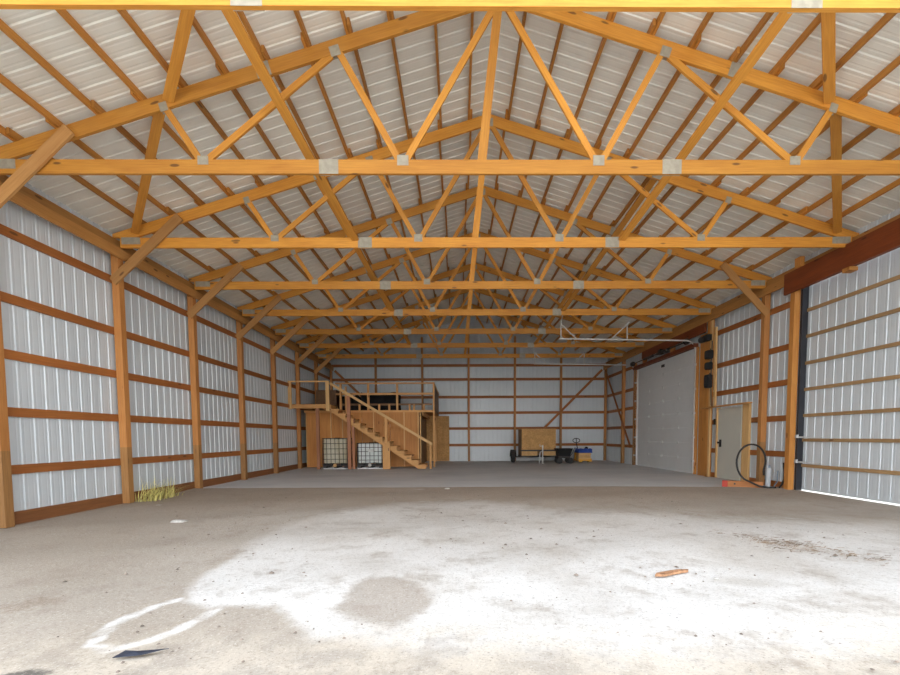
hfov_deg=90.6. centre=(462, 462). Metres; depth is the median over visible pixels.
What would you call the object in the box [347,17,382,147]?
roof purlin
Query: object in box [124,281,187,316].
wall girt
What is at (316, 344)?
knee brace
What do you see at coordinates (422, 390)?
wall post
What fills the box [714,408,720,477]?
board
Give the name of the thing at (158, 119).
brace
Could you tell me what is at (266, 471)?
board
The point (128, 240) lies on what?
roof truss
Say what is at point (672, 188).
roof purlin
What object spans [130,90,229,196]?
roof purlin
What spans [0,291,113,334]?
wall girt
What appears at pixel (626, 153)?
roof purlin
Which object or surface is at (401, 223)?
roof purlin
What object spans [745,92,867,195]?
purlin
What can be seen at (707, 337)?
opener
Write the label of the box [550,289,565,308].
roof purlin
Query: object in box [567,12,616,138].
roof purlin
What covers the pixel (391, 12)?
roof purlin
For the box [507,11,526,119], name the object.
roof purlin
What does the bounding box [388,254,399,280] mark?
roof purlin
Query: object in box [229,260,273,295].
roof purlin
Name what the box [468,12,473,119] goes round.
roof purlin
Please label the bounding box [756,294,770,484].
wall post
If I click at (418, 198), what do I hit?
roof purlin
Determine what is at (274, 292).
roof purlin
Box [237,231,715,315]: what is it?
roof truss
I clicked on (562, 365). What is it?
wall girt
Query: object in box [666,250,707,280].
roof purlin
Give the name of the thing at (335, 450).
bottle
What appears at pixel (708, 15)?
roof purlin
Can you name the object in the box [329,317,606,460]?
wall
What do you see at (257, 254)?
roof purlin
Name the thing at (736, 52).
roof purlin
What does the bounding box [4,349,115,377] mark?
beam
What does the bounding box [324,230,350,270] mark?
roof purlin
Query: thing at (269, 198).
roof purlin
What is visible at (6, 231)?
wall girt
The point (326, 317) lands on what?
roof purlin
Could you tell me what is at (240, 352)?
wall post
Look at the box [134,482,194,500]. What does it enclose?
board
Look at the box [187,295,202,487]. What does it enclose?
wall post
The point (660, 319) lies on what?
roof purlin
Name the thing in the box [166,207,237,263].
roof purlin
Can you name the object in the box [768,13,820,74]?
roof purlin
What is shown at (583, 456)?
wooden crate
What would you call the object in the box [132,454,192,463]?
wall girt
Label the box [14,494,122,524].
board
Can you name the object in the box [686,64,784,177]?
roof purlin
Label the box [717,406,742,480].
door
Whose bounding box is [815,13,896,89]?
roof purlin
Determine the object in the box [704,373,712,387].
control box
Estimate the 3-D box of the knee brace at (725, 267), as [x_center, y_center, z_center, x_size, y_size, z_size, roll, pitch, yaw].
[7.088,-4.344,11.168,1.303,1.348,0.040,0,3,-1]
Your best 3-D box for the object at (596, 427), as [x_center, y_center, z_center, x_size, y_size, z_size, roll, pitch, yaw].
[6.395,-1.852,23.764,2.365,0.140,0.038,0,3,-1]
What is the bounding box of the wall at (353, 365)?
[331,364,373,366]
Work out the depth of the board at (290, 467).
17.62 m
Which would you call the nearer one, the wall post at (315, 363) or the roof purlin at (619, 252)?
the roof purlin at (619, 252)
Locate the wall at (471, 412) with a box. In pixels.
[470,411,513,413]
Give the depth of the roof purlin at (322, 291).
14.87 m
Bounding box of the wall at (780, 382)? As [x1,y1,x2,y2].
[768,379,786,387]
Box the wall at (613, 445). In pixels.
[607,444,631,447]
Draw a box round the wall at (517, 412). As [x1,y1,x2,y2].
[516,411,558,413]
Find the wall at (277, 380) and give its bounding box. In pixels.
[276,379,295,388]
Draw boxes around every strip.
[112,648,168,657]
[794,287,808,489]
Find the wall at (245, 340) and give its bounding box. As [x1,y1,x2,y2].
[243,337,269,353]
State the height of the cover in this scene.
0.236 m
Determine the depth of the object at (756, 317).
12.42 m
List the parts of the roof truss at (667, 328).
gusset plate, gusset plate, gusset plate, gusset plate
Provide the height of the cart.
0.746 m
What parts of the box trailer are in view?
panel, panel, rail, panel, panel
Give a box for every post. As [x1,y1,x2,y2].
[0,297,14,527]
[110,254,133,502]
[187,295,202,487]
[236,320,247,479]
[270,338,278,472]
[295,351,301,468]
[314,361,317,410]
[330,370,332,389]
[374,352,376,392]
[421,337,423,409]
[467,334,469,460]
[514,336,515,460]
[559,351,562,447]
[603,365,606,459]
[620,360,625,462]
[704,319,714,476]
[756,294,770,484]
[784,289,800,489]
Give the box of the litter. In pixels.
[710,529,890,565]
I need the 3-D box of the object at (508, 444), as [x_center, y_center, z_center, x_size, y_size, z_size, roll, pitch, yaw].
[1.558,-0.944,23.766,2.440,0.140,0.038,0,3,-1]
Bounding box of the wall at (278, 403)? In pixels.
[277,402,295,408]
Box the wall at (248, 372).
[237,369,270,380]
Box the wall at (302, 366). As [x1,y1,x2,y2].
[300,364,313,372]
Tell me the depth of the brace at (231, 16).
5.98 m
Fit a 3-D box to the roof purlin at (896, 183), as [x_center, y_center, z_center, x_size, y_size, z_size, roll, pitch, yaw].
[7.244,-4.668,7.556,0.039,0.088,2.760,0,3,-1]
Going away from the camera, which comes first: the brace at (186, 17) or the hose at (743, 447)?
the brace at (186, 17)
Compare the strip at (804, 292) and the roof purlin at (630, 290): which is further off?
the roof purlin at (630, 290)
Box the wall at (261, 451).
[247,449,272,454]
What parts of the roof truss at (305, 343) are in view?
gusset plate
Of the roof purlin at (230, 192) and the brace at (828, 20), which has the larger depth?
the roof purlin at (230, 192)
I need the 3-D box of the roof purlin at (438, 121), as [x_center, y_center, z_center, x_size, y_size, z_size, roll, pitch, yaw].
[-0.470,-6.531,9.814,0.039,0.088,2.760,0,3,-1]
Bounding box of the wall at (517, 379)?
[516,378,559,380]
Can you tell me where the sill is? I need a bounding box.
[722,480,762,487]
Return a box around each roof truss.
[0,0,899,13]
[0,11,899,175]
[112,114,858,248]
[188,186,771,289]
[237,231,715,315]
[271,263,676,334]
[296,289,646,347]
[315,304,625,358]
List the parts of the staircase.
rail post, tall post, post, rail post, wide post, post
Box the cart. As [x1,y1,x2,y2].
[554,448,574,463]
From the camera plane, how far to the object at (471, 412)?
23.65 m
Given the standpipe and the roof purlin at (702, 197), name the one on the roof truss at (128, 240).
the roof purlin at (702, 197)
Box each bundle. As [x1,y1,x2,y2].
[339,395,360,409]
[361,392,400,409]
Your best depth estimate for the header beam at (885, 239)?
8.76 m
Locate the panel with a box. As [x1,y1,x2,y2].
[421,416,448,460]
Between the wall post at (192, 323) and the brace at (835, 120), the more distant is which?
the wall post at (192, 323)
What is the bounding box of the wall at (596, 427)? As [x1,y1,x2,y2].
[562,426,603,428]
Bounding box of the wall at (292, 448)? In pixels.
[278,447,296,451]
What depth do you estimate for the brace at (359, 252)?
11.17 m
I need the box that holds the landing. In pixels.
[288,381,335,468]
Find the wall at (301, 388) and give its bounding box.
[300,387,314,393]
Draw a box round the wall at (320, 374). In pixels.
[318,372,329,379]
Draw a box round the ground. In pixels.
[801,489,899,505]
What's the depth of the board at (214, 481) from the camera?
12.63 m
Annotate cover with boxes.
[574,448,591,452]
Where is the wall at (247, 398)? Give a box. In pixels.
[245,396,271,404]
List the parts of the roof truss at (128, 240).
gusset plate, gusset plate, gusset plate, gusset plate, gusset plate, gusset plate, gusset plate, gusset plate, gusset plate, gusset plate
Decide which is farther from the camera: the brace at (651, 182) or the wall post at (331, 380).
the wall post at (331, 380)
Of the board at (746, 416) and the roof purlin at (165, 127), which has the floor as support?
the board at (746, 416)
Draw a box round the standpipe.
[765,465,771,486]
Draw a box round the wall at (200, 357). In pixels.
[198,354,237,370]
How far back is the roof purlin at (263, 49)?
7.15 m
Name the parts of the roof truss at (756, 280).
gusset plate, gusset plate, gusset plate, gusset plate, gusset plate, gusset plate, gusset plate, gusset plate, gusset plate, gusset plate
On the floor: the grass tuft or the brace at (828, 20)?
the grass tuft
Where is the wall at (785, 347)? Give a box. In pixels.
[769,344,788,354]
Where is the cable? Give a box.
[710,341,712,405]
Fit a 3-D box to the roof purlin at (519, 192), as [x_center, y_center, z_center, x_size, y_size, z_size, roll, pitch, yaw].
[1.385,-6.695,12.268,0.039,0.088,2.760,0,3,-1]
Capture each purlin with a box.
[0,19,98,114]
[0,73,63,126]
[0,125,15,141]
[6,127,146,224]
[45,118,170,215]
[56,10,146,100]
[91,100,205,204]
[117,10,181,87]
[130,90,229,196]
[152,232,210,271]
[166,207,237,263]
[179,75,263,185]
[192,16,228,73]
[194,200,256,256]
[208,266,258,300]
[215,61,289,176]
[227,187,267,234]
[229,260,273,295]
[236,11,264,60]
[252,299,285,321]
[255,180,301,236]
[255,250,288,280]
[261,45,319,158]
[273,291,303,316]
[279,249,309,280]
[289,175,329,233]
[293,10,311,46]
[299,294,316,308]
[300,32,349,157]
[300,316,319,328]
[302,235,333,276]
[318,308,338,327]
[320,290,334,305]
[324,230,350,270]
[329,274,349,300]
[340,11,348,34]
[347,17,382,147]
[348,148,375,218]
[349,220,371,264]
[350,266,368,295]
[371,213,388,258]
[376,139,396,212]
[386,11,409,138]
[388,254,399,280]
[390,11,394,19]
[397,211,408,248]
[409,129,422,203]
[409,260,414,276]
[418,198,425,236]
[434,24,441,128]
[437,120,443,194]
[444,190,447,236]
[464,183,466,234]
[467,109,471,189]
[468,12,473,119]
[489,183,498,234]
[494,109,507,188]
[501,248,507,270]
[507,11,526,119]
[509,190,520,233]
[515,253,524,275]
[520,120,540,197]
[531,198,545,236]
[534,23,563,128]
[535,249,548,277]
[541,129,568,203]
[545,205,567,252]
[550,254,566,280]
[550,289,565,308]
[566,139,601,211]
[566,214,592,258]
[566,261,587,290]
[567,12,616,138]
[578,298,597,318]
[580,266,604,295]
[582,220,614,263]
[587,148,628,218]
[594,18,655,147]
[598,274,625,300]
[604,230,639,270]
[605,307,630,327]
[606,12,612,20]
[611,280,641,305]
[613,177,649,226]
[619,235,660,276]
[625,315,647,327]
[627,34,701,158]
[631,293,653,308]
[632,176,685,233]
[632,317,662,335]
[644,290,680,315]
[645,248,683,278]
[652,12,665,35]
[657,46,739,159]
[661,180,721,236]
[662,298,701,320]
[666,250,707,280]
[679,260,732,294]
[680,187,748,248]
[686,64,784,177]
[687,12,713,47]
[694,265,753,299]
[705,200,780,255]
[710,74,822,185]
[723,206,807,262]
[734,12,773,61]
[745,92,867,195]
[750,223,832,270]
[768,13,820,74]
[768,104,899,204]
[803,147,899,214]
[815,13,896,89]
[826,178,899,223]
[848,55,899,101]
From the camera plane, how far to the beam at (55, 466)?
7.56 m
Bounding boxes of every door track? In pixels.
[534,347,636,455]
[559,316,696,472]
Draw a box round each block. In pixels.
[795,256,804,268]
[842,266,857,272]
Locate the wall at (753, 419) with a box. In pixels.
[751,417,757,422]
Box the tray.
[555,449,572,455]
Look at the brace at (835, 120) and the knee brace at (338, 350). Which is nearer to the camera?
the brace at (835, 120)
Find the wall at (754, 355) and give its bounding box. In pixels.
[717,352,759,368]
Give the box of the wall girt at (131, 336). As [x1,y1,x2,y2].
[126,331,188,356]
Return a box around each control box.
[704,348,713,359]
[704,360,712,369]
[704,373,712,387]
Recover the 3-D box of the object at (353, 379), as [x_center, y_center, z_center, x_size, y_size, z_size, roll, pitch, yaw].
[-5.731,-4.364,23.495,2.340,0.140,0.038,0,3,-1]
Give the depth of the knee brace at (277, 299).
13.46 m
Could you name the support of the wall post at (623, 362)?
on the floor
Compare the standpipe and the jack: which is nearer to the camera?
the standpipe
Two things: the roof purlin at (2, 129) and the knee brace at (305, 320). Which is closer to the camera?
the roof purlin at (2, 129)
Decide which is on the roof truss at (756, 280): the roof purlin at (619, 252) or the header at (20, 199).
the roof purlin at (619, 252)
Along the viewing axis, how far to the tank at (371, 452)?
18.14 m
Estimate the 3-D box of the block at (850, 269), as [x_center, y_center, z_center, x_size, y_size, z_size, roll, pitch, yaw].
[7.606,-3.784,8.742,0.170,0.074,0.170,0,3,-1]
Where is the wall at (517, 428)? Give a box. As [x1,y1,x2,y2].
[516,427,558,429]
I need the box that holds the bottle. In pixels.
[324,439,347,462]
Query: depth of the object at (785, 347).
10.94 m
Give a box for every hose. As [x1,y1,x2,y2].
[736,443,775,487]
[778,463,783,487]
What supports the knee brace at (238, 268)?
attached to the wall post at (192, 323)
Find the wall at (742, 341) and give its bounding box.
[606,208,899,481]
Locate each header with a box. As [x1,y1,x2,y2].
[0,181,332,370]
[603,279,783,369]
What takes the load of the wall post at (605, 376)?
on the floor
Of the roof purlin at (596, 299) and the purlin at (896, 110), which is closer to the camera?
the purlin at (896, 110)
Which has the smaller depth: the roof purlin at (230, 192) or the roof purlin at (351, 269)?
the roof purlin at (230, 192)
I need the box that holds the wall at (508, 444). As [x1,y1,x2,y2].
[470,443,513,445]
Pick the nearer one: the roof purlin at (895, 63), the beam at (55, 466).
the roof purlin at (895, 63)
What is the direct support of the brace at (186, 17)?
attached to the roof truss at (789, 6)
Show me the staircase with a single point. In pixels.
(345, 414)
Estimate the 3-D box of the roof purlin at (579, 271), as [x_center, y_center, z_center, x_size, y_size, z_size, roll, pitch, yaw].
[3.727,-6.122,14.768,0.039,0.088,2.760,0,3,-1]
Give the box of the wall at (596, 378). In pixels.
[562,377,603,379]
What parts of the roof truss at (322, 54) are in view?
gusset plate, gusset plate, gusset plate, gusset plate, gusset plate, gusset plate, gusset plate, gusset plate, gusset plate, gusset plate, gusset plate, gusset plate, gusset plate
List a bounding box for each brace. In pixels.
[0,124,74,208]
[109,213,182,284]
[131,113,164,233]
[162,10,195,102]
[186,263,243,318]
[221,10,358,240]
[235,294,281,339]
[270,317,308,354]
[295,335,328,365]
[314,348,342,373]
[315,181,394,311]
[334,370,360,396]
[367,273,410,344]
[534,271,585,343]
[543,369,602,428]
[561,178,656,310]
[605,370,630,447]
[618,12,792,240]
[720,262,770,316]
[821,13,835,103]
[830,114,841,233]
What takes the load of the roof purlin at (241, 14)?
on the roof truss at (789, 6)
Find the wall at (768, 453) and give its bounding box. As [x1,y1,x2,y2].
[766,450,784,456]
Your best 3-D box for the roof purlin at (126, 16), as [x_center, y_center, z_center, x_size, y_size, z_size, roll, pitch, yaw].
[-3.893,-5.157,4.899,0.039,0.088,2.900,0,3,-1]
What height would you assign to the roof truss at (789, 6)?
2.515 m
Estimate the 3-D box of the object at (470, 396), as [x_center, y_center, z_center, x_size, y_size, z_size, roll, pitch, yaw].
[1.544,-3.479,23.621,2.440,0.140,0.038,0,3,-1]
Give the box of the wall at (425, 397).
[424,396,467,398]
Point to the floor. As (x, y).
(456, 596)
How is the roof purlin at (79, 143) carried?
on the roof truss at (322, 54)
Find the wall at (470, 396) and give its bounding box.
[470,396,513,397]
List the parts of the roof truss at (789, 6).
gusset plate, gusset plate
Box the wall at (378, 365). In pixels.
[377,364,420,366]
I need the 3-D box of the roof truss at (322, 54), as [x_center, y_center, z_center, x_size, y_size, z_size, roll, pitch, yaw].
[0.535,-5.325,6.227,14.600,2.515,0.052,0,3,-1]
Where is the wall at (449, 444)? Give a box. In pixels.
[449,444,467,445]
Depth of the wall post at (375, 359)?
23.33 m
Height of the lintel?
0.285 m
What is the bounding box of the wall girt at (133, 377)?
[128,373,190,390]
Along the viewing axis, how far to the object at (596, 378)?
23.60 m
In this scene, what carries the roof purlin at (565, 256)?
on the roof truss at (667, 328)
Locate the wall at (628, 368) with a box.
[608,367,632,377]
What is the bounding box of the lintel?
[642,323,706,358]
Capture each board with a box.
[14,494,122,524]
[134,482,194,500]
[203,474,240,486]
[248,468,273,477]
[279,464,297,471]
[697,333,707,475]
[700,402,752,408]
[711,472,783,486]
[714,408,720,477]
[740,404,751,480]
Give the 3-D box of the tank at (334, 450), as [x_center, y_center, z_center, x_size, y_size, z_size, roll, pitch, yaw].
[-5.187,-0.393,18.500,1.022,1.273,0.930,0,3,-1]
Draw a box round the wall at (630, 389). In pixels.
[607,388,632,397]
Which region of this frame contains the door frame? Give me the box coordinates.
[632,343,699,473]
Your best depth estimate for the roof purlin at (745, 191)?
9.32 m
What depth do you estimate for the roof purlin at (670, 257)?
12.07 m
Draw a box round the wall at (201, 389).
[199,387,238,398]
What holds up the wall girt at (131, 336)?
attached to the wall at (26, 272)
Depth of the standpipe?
10.89 m
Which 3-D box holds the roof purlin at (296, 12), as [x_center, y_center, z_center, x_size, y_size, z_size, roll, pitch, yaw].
[-2.112,-5.716,4.885,0.039,0.088,2.900,0,3,-1]
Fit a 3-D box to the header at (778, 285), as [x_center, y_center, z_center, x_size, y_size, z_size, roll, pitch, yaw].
[7.584,-4.367,12.572,0.038,0.190,22.045,0,3,-1]
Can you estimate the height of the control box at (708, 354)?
0.315 m
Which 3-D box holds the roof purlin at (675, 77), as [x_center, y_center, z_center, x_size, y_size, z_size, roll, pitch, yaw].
[3.222,-5.878,7.445,0.039,0.088,2.760,0,3,-1]
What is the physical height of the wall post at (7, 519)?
4.985 m
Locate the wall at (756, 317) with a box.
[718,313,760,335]
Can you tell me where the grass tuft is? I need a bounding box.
[135,477,187,501]
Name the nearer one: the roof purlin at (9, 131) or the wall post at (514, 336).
the roof purlin at (9, 131)
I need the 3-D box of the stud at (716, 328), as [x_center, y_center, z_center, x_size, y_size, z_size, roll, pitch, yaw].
[7.571,-2.873,13.326,0.045,2.342,0.130,0,3,-1]
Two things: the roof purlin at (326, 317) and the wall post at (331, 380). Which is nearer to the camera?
the roof purlin at (326, 317)
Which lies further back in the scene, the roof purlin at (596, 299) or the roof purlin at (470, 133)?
the roof purlin at (596, 299)
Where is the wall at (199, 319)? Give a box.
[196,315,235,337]
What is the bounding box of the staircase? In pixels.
[329,382,432,468]
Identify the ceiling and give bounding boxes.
[0,9,899,359]
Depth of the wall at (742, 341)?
12.16 m
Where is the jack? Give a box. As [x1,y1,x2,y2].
[572,438,591,461]
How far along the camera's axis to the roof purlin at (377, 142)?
9.63 m
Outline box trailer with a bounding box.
[510,429,557,463]
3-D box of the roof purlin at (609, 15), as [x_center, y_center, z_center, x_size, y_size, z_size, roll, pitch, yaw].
[2.041,-6.098,4.906,0.039,0.088,2.900,0,3,-1]
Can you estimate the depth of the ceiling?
7.64 m
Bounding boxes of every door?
[635,349,693,473]
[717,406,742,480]
[794,248,899,503]
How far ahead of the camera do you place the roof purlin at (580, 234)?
12.77 m
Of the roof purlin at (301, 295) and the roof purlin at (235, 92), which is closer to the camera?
the roof purlin at (235, 92)
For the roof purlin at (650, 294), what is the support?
on the roof truss at (667, 328)
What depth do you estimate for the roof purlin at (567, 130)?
9.97 m
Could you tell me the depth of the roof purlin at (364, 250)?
12.77 m
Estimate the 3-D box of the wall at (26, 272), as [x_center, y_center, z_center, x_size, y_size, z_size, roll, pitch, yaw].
[-6.901,-2.037,12.586,0.016,5.395,22.105,0,3,-1]
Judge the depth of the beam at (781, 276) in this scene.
12.22 m
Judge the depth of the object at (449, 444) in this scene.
23.73 m
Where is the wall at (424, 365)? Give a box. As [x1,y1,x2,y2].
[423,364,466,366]
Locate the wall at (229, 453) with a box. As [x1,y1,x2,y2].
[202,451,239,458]
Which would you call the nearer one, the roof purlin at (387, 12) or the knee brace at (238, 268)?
the roof purlin at (387, 12)
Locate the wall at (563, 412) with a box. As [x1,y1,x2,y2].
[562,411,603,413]
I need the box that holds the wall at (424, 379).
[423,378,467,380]
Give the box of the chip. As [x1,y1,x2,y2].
[655,569,687,576]
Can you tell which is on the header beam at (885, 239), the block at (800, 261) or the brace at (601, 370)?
the block at (800, 261)
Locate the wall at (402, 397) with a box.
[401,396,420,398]
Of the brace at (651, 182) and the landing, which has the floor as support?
the landing
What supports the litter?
on the floor
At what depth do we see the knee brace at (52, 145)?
6.14 m
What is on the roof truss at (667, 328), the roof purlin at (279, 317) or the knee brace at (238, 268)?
the roof purlin at (279, 317)
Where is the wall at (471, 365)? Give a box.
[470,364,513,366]
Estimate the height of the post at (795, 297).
4.640 m
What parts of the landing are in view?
railing post, rail, support post, railing post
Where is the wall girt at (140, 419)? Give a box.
[130,415,191,424]
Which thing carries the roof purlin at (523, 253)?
on the roof truss at (667, 328)
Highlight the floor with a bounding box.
[0,460,899,674]
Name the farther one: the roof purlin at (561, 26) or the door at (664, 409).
the door at (664, 409)
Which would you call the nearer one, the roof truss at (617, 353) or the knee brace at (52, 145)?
the knee brace at (52, 145)
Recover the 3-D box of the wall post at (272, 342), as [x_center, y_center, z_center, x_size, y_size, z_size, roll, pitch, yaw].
[-6.814,-2.096,16.133,0.140,4.985,0.140,0,3,-1]
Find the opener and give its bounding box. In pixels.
[698,334,711,342]
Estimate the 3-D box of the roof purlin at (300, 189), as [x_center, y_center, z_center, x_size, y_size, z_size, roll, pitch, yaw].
[-3.321,-5.635,9.836,0.039,0.088,2.760,0,3,-1]
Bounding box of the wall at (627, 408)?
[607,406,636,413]
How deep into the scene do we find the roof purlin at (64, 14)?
5.43 m
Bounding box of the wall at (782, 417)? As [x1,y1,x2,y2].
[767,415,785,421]
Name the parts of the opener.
motor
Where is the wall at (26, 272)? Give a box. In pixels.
[0,175,329,511]
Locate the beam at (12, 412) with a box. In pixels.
[8,407,118,421]
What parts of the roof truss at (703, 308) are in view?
gusset plate, gusset plate, gusset plate, gusset plate, gusset plate, gusset plate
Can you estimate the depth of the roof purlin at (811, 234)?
10.27 m
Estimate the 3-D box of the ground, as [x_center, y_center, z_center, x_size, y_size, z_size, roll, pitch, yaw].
[0.110,1.914,-9.906,120.000,0.001,120.000,0,3,-1]
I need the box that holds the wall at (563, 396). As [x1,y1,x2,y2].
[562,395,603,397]
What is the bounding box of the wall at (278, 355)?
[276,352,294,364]
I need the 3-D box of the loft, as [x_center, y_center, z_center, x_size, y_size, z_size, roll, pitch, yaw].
[-3.987,-1.725,21.219,5.570,3.608,4.445,0,3,-1]
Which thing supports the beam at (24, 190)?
attached to the wall at (26, 272)
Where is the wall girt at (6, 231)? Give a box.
[0,224,111,282]
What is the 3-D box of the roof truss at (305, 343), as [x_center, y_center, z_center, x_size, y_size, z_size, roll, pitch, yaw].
[0.409,-6.022,18.406,14.600,2.515,0.052,0,3,-1]
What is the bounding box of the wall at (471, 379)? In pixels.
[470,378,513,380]
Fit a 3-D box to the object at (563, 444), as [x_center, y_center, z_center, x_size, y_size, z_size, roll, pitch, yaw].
[6.400,-0.973,23.814,2.365,0.140,0.038,0,3,-1]
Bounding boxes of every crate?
[316,390,338,409]
[576,453,590,459]
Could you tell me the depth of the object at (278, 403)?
17.16 m
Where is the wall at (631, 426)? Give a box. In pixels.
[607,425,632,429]
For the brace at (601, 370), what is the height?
3.145 m
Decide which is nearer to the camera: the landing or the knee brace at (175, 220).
the knee brace at (175, 220)
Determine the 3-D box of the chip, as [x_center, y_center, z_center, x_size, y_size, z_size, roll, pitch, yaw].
[1.958,1.027,4.171,0.418,0.030,0.080,-2,4,-25]
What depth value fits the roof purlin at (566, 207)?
11.75 m
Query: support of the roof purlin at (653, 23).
on the roof truss at (322, 54)
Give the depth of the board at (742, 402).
12.60 m
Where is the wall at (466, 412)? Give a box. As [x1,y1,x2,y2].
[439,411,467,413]
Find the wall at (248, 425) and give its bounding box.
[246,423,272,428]
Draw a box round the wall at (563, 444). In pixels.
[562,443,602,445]
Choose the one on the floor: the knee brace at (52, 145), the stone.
the stone
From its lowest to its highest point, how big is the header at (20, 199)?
0.190 m
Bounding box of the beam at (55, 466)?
[11,458,120,473]
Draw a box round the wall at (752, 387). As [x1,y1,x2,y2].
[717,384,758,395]
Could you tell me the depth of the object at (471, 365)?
23.51 m
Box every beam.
[0,175,330,365]
[4,349,115,377]
[8,407,118,421]
[11,458,120,473]
[606,214,899,363]
[784,218,899,295]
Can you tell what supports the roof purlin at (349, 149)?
on the roof truss at (128, 240)
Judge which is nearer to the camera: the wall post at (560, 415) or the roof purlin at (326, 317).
the roof purlin at (326, 317)
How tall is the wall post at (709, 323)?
4.985 m
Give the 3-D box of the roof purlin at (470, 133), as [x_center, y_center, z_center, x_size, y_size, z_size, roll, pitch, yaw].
[0.153,-6.726,9.809,0.039,0.088,2.760,0,3,-1]
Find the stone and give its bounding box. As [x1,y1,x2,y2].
[170,519,187,522]
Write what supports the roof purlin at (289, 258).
on the roof truss at (756, 280)
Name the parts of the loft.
wall panel, rail post, wall panel, rail post, wall panel, rail, rail, rail post, wall panel, corner post, post, panel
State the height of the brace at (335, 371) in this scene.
2.967 m
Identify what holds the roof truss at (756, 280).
on the header at (20, 199)
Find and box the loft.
[304,382,438,466]
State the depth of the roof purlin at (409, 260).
14.77 m
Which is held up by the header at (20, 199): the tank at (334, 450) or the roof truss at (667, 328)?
the roof truss at (667, 328)
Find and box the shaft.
[630,338,689,366]
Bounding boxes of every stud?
[707,320,713,476]
[713,327,717,405]
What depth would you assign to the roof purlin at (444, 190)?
12.18 m
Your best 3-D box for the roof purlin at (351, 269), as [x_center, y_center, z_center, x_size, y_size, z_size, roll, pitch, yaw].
[-3.371,-5.914,14.707,0.039,0.088,2.760,0,3,-1]
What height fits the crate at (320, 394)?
1.007 m
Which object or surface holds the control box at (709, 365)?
attached to the stud at (712, 321)
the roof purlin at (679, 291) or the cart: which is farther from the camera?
the cart
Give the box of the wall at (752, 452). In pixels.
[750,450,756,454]
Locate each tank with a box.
[322,438,352,468]
[357,442,382,468]
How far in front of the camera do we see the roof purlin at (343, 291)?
15.14 m
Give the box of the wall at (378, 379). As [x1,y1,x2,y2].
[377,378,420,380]
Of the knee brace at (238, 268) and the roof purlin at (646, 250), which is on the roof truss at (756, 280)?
the roof purlin at (646, 250)
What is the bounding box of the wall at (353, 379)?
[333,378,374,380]
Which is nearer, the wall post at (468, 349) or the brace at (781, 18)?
the brace at (781, 18)
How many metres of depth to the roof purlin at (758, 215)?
9.64 m
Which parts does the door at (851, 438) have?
rail, rail, rail, rail, rail, rail, rail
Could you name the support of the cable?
hanging from the opener
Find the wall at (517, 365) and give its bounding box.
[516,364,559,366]
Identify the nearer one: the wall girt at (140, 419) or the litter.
the litter
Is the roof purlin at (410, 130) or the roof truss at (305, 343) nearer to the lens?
the roof purlin at (410, 130)

